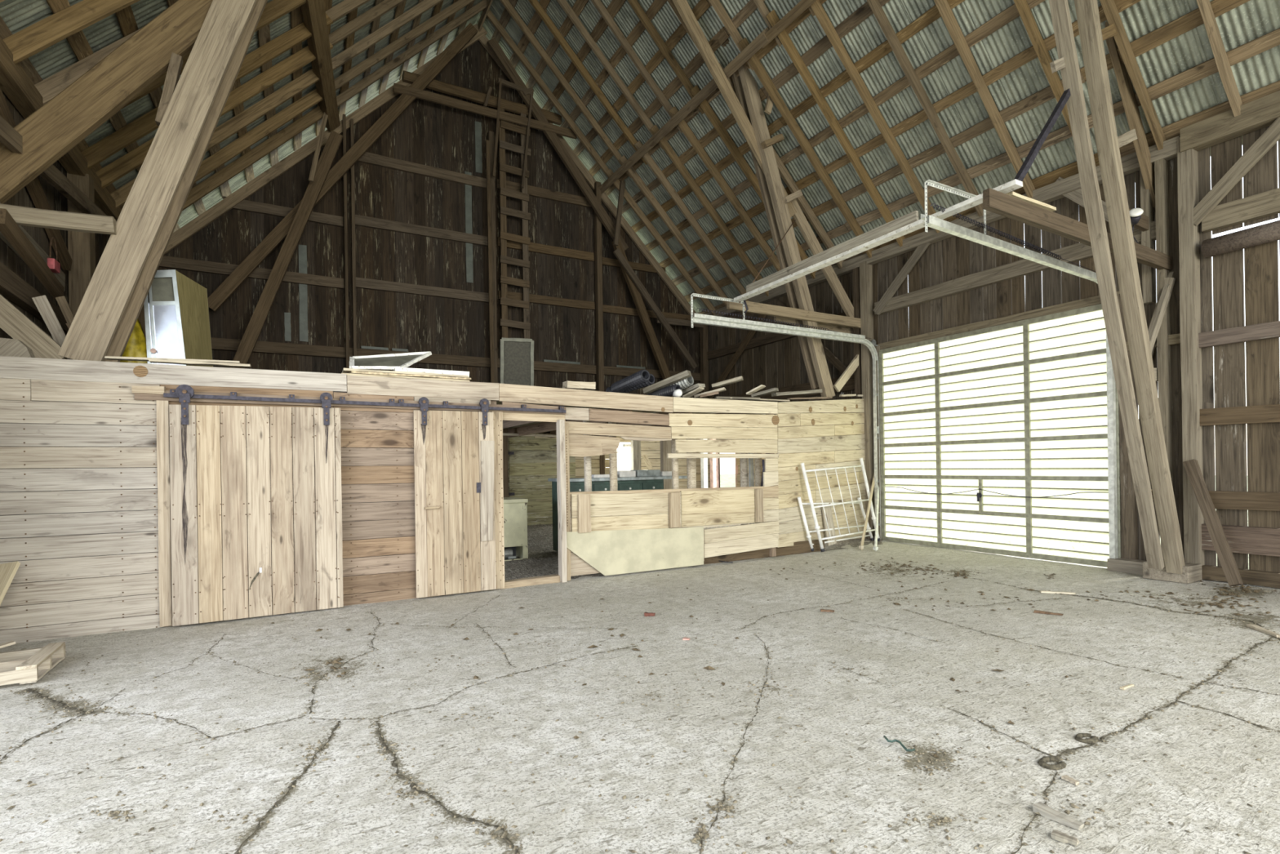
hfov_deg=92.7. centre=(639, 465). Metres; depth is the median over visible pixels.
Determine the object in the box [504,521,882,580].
floor
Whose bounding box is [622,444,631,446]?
window
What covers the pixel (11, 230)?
brace
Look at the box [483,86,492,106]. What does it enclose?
stick
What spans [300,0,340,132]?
purlin
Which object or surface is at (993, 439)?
door
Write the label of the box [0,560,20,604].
plank
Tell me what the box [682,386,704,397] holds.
board
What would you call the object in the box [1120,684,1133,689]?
stick
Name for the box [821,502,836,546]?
plank
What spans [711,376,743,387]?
board
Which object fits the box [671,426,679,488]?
post
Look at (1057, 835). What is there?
wood splinter
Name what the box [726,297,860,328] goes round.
tie beam
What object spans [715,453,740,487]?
window
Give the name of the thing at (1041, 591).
stick
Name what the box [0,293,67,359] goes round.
brace
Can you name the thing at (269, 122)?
roof
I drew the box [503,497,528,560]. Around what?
cabinet
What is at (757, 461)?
post
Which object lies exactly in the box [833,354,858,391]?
board
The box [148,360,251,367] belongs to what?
lath
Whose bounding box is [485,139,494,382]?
post
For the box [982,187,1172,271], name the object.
tie beam
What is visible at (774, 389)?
board
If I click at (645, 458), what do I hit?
leaning board
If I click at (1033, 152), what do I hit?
strut
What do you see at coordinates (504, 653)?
crumbs
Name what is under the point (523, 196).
ladder
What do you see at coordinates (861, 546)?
bed rail
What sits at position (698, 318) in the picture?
door track
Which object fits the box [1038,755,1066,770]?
ring
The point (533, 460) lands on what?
wall
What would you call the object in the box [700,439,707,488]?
post
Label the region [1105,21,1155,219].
diagonal brace
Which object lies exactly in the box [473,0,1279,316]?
roof
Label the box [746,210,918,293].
board
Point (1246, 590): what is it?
leaf litter
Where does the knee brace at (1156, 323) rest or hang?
attached to the wall at (957, 285)
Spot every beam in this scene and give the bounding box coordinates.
[0,203,116,235]
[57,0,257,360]
[393,83,576,139]
[657,317,703,328]
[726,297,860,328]
[773,315,853,333]
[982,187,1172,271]
[1128,208,1155,231]
[1153,368,1157,381]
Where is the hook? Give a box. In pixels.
[743,300,748,313]
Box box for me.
[47,236,60,273]
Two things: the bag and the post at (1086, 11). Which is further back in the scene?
the bag
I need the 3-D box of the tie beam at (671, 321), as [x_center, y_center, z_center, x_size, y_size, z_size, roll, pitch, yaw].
[1.023,-3.589,15.310,1.366,0.146,0.052,-1,0,-29]
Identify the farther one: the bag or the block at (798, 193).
the block at (798, 193)
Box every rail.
[502,432,556,437]
[858,473,875,550]
[873,484,879,551]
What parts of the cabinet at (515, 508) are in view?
motor, frame, lid, frame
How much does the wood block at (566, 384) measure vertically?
0.096 m
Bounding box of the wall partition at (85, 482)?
[0,355,866,644]
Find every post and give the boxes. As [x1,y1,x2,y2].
[102,0,267,362]
[229,129,342,368]
[308,111,328,182]
[502,428,508,497]
[582,420,591,491]
[608,422,617,490]
[611,239,672,396]
[631,440,640,470]
[660,440,671,488]
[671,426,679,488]
[685,426,696,488]
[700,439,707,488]
[709,439,716,488]
[728,60,818,389]
[735,53,835,399]
[739,439,748,524]
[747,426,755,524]
[753,426,761,523]
[1048,0,1164,569]
[1074,0,1185,573]
[1182,458,1243,586]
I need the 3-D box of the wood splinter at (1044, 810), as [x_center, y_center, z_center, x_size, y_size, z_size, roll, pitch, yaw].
[1.692,1.421,2.467,0.059,0.028,0.175,-1,0,-28]
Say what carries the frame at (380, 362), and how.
on the sheet at (344, 370)
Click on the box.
(54, 265)
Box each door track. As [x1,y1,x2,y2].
[131,385,565,413]
[690,293,880,532]
[920,179,1118,558]
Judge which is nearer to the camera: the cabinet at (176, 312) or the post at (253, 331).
the cabinet at (176, 312)
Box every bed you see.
[797,496,874,551]
[800,457,880,551]
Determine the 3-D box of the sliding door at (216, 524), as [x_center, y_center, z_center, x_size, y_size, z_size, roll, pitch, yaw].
[-3.708,0.359,6.103,1.596,2.269,0.095,-1,0,-29]
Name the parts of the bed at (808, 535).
post, post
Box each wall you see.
[0,36,121,338]
[137,40,710,513]
[507,437,575,525]
[705,90,1279,588]
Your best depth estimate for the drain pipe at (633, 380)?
8.67 m
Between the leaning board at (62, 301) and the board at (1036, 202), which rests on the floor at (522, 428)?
the leaning board at (62, 301)
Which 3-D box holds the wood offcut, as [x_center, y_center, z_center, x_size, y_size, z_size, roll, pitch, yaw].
[-5.645,-1.035,5.358,0.470,0.160,0.120,-1,0,-29]
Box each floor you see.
[0,539,1279,853]
[496,400,848,437]
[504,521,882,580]
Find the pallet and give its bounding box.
[0,640,65,685]
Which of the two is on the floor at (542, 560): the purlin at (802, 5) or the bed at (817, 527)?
the bed at (817, 527)
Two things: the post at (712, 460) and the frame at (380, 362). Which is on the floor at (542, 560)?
the post at (712, 460)
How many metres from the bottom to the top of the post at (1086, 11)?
6.307 m
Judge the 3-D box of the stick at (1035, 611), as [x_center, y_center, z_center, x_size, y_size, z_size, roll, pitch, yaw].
[3.822,1.378,5.708,0.232,0.023,0.034,-1,0,43]
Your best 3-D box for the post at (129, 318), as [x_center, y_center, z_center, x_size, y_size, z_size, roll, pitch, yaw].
[-4.516,-3.723,6.343,2.000,5.511,0.065,-1,0,-29]
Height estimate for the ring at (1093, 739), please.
0.034 m
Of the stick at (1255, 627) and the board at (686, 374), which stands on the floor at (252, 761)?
the stick at (1255, 627)
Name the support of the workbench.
on the floor at (542, 560)
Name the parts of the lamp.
bulb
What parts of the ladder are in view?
rail, rail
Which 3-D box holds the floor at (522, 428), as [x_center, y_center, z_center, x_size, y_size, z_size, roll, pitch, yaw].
[-2.020,-0.742,10.691,11.666,0.229,5.802,-1,0,-29]
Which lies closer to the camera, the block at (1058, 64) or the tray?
the block at (1058, 64)
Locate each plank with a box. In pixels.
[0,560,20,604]
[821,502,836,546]
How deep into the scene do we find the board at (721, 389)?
9.07 m
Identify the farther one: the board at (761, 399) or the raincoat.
the board at (761, 399)
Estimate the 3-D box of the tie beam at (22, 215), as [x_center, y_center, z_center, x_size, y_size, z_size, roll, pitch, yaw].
[-5.526,-2.243,5.481,1.260,0.192,0.104,-1,0,-29]
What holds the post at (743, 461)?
on the floor at (542, 560)
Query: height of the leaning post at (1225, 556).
1.414 m
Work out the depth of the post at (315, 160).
10.98 m
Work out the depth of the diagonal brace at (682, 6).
10.17 m
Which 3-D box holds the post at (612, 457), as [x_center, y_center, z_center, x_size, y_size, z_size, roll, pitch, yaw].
[-0.376,0.356,8.659,0.120,2.201,0.110,-1,0,-29]
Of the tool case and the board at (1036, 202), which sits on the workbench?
the tool case
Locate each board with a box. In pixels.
[31,295,73,359]
[55,296,74,327]
[641,453,653,469]
[642,369,691,394]
[682,383,705,395]
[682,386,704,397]
[693,386,725,398]
[699,391,718,397]
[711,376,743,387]
[715,396,759,399]
[729,397,789,401]
[733,179,1022,302]
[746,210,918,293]
[746,384,765,395]
[751,387,778,397]
[771,389,822,396]
[786,396,832,399]
[839,394,856,396]
[1005,191,1056,211]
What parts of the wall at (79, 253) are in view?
post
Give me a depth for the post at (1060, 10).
6.57 m
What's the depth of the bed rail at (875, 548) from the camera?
10.53 m
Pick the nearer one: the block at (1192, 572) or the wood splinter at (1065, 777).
the wood splinter at (1065, 777)
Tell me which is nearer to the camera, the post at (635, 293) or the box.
the box
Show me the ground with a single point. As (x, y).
(726, 480)
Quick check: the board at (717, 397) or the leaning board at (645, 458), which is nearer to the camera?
the board at (717, 397)
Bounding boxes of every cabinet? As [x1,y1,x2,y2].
[143,269,213,366]
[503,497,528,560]
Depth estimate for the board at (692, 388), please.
8.93 m
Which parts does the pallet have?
wood strip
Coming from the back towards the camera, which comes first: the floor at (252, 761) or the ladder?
the ladder
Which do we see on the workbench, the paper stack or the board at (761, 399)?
the paper stack
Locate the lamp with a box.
[1128,208,1143,243]
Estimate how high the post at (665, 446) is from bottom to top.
2.156 m
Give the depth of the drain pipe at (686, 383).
8.92 m
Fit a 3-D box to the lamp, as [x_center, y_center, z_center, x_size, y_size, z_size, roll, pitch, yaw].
[5.762,-2.794,7.117,0.142,0.368,0.284,-1,0,29]
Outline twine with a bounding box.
[883,735,915,751]
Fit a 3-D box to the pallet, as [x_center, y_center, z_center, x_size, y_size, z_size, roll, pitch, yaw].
[-4.840,1.418,4.250,1.123,0.208,0.709,-1,0,-29]
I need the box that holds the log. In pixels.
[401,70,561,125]
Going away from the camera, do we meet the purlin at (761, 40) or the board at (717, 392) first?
the board at (717, 392)
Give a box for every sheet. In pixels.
[341,373,470,382]
[342,368,468,377]
[350,370,471,380]
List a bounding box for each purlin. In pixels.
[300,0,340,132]
[598,26,769,194]
[762,0,816,48]
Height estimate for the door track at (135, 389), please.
0.134 m
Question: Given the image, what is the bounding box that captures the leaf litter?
[83,557,1276,758]
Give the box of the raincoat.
[120,319,147,363]
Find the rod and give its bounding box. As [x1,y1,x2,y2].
[738,219,795,302]
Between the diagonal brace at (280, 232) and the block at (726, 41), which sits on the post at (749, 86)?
the block at (726, 41)
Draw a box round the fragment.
[644,612,655,616]
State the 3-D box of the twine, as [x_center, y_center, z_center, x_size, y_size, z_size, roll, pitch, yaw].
[1.317,1.418,3.117,0.052,0.012,0.181,-1,0,-25]
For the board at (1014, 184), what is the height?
0.052 m
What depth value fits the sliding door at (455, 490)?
7.00 m
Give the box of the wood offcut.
[0,337,35,357]
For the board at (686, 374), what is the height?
0.296 m
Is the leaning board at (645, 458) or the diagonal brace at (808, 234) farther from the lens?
the leaning board at (645, 458)
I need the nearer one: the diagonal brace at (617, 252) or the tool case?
the tool case
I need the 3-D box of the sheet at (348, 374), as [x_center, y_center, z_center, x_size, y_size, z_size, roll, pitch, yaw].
[-2.769,-0.997,7.188,1.381,0.026,0.603,-1,0,-29]
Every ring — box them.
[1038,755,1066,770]
[1075,733,1098,743]
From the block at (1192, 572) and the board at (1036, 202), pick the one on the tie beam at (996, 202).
the board at (1036, 202)
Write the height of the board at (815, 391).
0.146 m
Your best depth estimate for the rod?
10.21 m
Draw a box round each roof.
[0,0,487,255]
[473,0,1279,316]
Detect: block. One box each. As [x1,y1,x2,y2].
[155,52,182,125]
[562,380,595,390]
[721,38,729,47]
[760,133,784,149]
[782,189,803,204]
[1049,57,1065,73]
[1101,23,1116,40]
[1117,128,1137,147]
[1142,560,1201,583]
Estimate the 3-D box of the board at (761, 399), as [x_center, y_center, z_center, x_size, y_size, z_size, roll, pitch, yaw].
[1.865,-1.029,9.492,1.187,0.026,0.064,-1,0,-29]
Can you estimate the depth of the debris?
2.79 m
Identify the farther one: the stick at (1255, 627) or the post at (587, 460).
the post at (587, 460)
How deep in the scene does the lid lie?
10.13 m
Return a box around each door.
[168,384,357,626]
[413,396,496,598]
[879,303,1121,567]
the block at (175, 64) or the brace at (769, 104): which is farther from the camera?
the brace at (769, 104)
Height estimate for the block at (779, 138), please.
0.312 m
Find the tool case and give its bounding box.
[630,469,660,476]
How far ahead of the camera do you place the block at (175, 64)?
6.06 m
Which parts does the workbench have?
drawer, drawer, drawer, drawer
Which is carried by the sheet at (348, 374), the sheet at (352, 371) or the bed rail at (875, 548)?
the sheet at (352, 371)
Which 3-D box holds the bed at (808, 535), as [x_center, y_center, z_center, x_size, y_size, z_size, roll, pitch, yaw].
[3.398,0.943,10.570,2.308,0.912,0.162,-1,0,-41]
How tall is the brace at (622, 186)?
2.075 m
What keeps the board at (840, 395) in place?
on the wall partition at (85, 482)
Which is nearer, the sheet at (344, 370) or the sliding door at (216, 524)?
the sliding door at (216, 524)
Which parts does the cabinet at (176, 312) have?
door frame, door frame, door frame, door frame, door frame, panel, panel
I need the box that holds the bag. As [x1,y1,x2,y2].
[672,389,682,397]
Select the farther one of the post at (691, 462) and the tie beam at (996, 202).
the post at (691, 462)
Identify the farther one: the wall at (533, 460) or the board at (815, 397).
the wall at (533, 460)
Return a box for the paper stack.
[660,471,671,475]
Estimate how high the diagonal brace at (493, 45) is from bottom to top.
4.121 m
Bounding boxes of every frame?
[349,351,431,369]
[492,77,533,188]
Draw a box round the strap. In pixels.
[760,459,764,486]
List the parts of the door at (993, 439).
lever, rail, rail, rail, ribbed panel, ribbed panel, ribbed panel, ribbed panel, ribbed panel, ribbed panel, rail, rail, rail, rail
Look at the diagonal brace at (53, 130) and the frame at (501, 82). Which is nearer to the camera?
the diagonal brace at (53, 130)
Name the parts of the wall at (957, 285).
post, post, post, casing, wall plate, casing, casing, post, sill, post, post, wall plate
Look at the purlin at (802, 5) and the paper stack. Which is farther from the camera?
the paper stack
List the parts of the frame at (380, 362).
panel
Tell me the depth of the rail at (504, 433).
12.82 m
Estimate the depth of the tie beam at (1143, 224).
7.58 m
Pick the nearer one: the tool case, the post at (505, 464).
the tool case
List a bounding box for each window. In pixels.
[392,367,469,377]
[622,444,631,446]
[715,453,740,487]
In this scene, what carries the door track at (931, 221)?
attached to the wall at (957, 285)
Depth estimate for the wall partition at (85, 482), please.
6.65 m
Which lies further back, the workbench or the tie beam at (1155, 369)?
the workbench
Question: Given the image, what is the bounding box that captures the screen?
[499,337,533,386]
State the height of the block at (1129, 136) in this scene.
0.354 m
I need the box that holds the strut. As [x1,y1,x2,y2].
[1013,88,1071,191]
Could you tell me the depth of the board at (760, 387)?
9.47 m
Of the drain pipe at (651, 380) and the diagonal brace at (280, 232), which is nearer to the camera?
the drain pipe at (651, 380)
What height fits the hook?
0.235 m
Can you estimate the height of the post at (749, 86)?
5.863 m
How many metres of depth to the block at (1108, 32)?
6.88 m
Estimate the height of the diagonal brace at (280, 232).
6.579 m
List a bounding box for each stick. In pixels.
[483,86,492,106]
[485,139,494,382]
[820,608,834,612]
[1033,609,1063,615]
[1040,590,1075,594]
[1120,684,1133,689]
[1246,623,1279,637]
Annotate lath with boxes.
[104,355,239,363]
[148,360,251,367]
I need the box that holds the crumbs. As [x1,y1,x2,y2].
[0,560,1279,853]
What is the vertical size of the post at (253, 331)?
5.475 m
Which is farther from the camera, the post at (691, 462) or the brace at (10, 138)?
the post at (691, 462)
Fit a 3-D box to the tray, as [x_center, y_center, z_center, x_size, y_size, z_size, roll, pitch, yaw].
[-0.630,0.169,10.065,0.420,0.050,0.300,-1,0,-29]
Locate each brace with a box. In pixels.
[0,0,213,204]
[0,115,111,235]
[0,208,64,299]
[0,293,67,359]
[207,22,477,311]
[486,38,628,250]
[613,180,625,245]
[613,248,697,368]
[671,0,796,217]
[764,93,773,114]
[791,199,853,328]
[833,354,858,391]
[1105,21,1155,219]
[1148,271,1174,352]
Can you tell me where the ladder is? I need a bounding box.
[498,107,530,338]
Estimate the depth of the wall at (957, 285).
7.50 m
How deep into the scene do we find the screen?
8.56 m
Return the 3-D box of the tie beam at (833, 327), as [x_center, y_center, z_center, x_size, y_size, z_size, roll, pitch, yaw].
[3.539,-2.638,11.541,2.579,0.166,0.061,1,-1,-29]
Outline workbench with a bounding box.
[547,475,687,552]
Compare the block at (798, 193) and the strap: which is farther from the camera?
the block at (798, 193)
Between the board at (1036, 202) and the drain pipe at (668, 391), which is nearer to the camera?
the board at (1036, 202)
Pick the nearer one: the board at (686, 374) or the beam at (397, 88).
the board at (686, 374)
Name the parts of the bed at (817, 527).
post, post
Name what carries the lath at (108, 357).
on the lath at (184, 362)
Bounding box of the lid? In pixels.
[617,471,635,476]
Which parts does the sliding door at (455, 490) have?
pull handle, latch plate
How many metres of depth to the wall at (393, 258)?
12.93 m
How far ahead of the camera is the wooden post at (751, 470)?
9.85 m
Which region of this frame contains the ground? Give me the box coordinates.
[720,474,1248,568]
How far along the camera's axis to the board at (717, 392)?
8.98 m
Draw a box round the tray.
[591,474,609,477]
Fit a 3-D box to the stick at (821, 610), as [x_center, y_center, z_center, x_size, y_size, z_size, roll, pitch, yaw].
[1.826,1.413,5.942,0.130,0.022,0.040,1,0,15]
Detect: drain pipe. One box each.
[605,373,654,393]
[611,369,649,392]
[646,384,680,396]
[663,376,693,390]
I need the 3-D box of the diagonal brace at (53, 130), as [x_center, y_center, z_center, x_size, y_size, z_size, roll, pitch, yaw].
[-5.000,-3.873,5.971,2.838,3.566,0.122,-1,0,-29]
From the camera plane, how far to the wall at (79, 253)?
6.58 m
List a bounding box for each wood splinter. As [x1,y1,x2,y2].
[1032,801,1084,830]
[1050,829,1079,845]
[1061,774,1079,785]
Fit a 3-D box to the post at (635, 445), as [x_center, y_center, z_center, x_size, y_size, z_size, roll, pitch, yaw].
[-0.088,0.278,14.372,0.205,2.151,0.122,-1,0,-29]
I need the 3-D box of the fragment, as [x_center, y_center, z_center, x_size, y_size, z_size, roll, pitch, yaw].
[0.095,1.432,5.875,0.106,0.034,0.047,-3,-1,18]
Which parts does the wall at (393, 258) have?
post, post, post, post, post, post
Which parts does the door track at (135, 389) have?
rail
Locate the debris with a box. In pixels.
[0,556,1279,853]

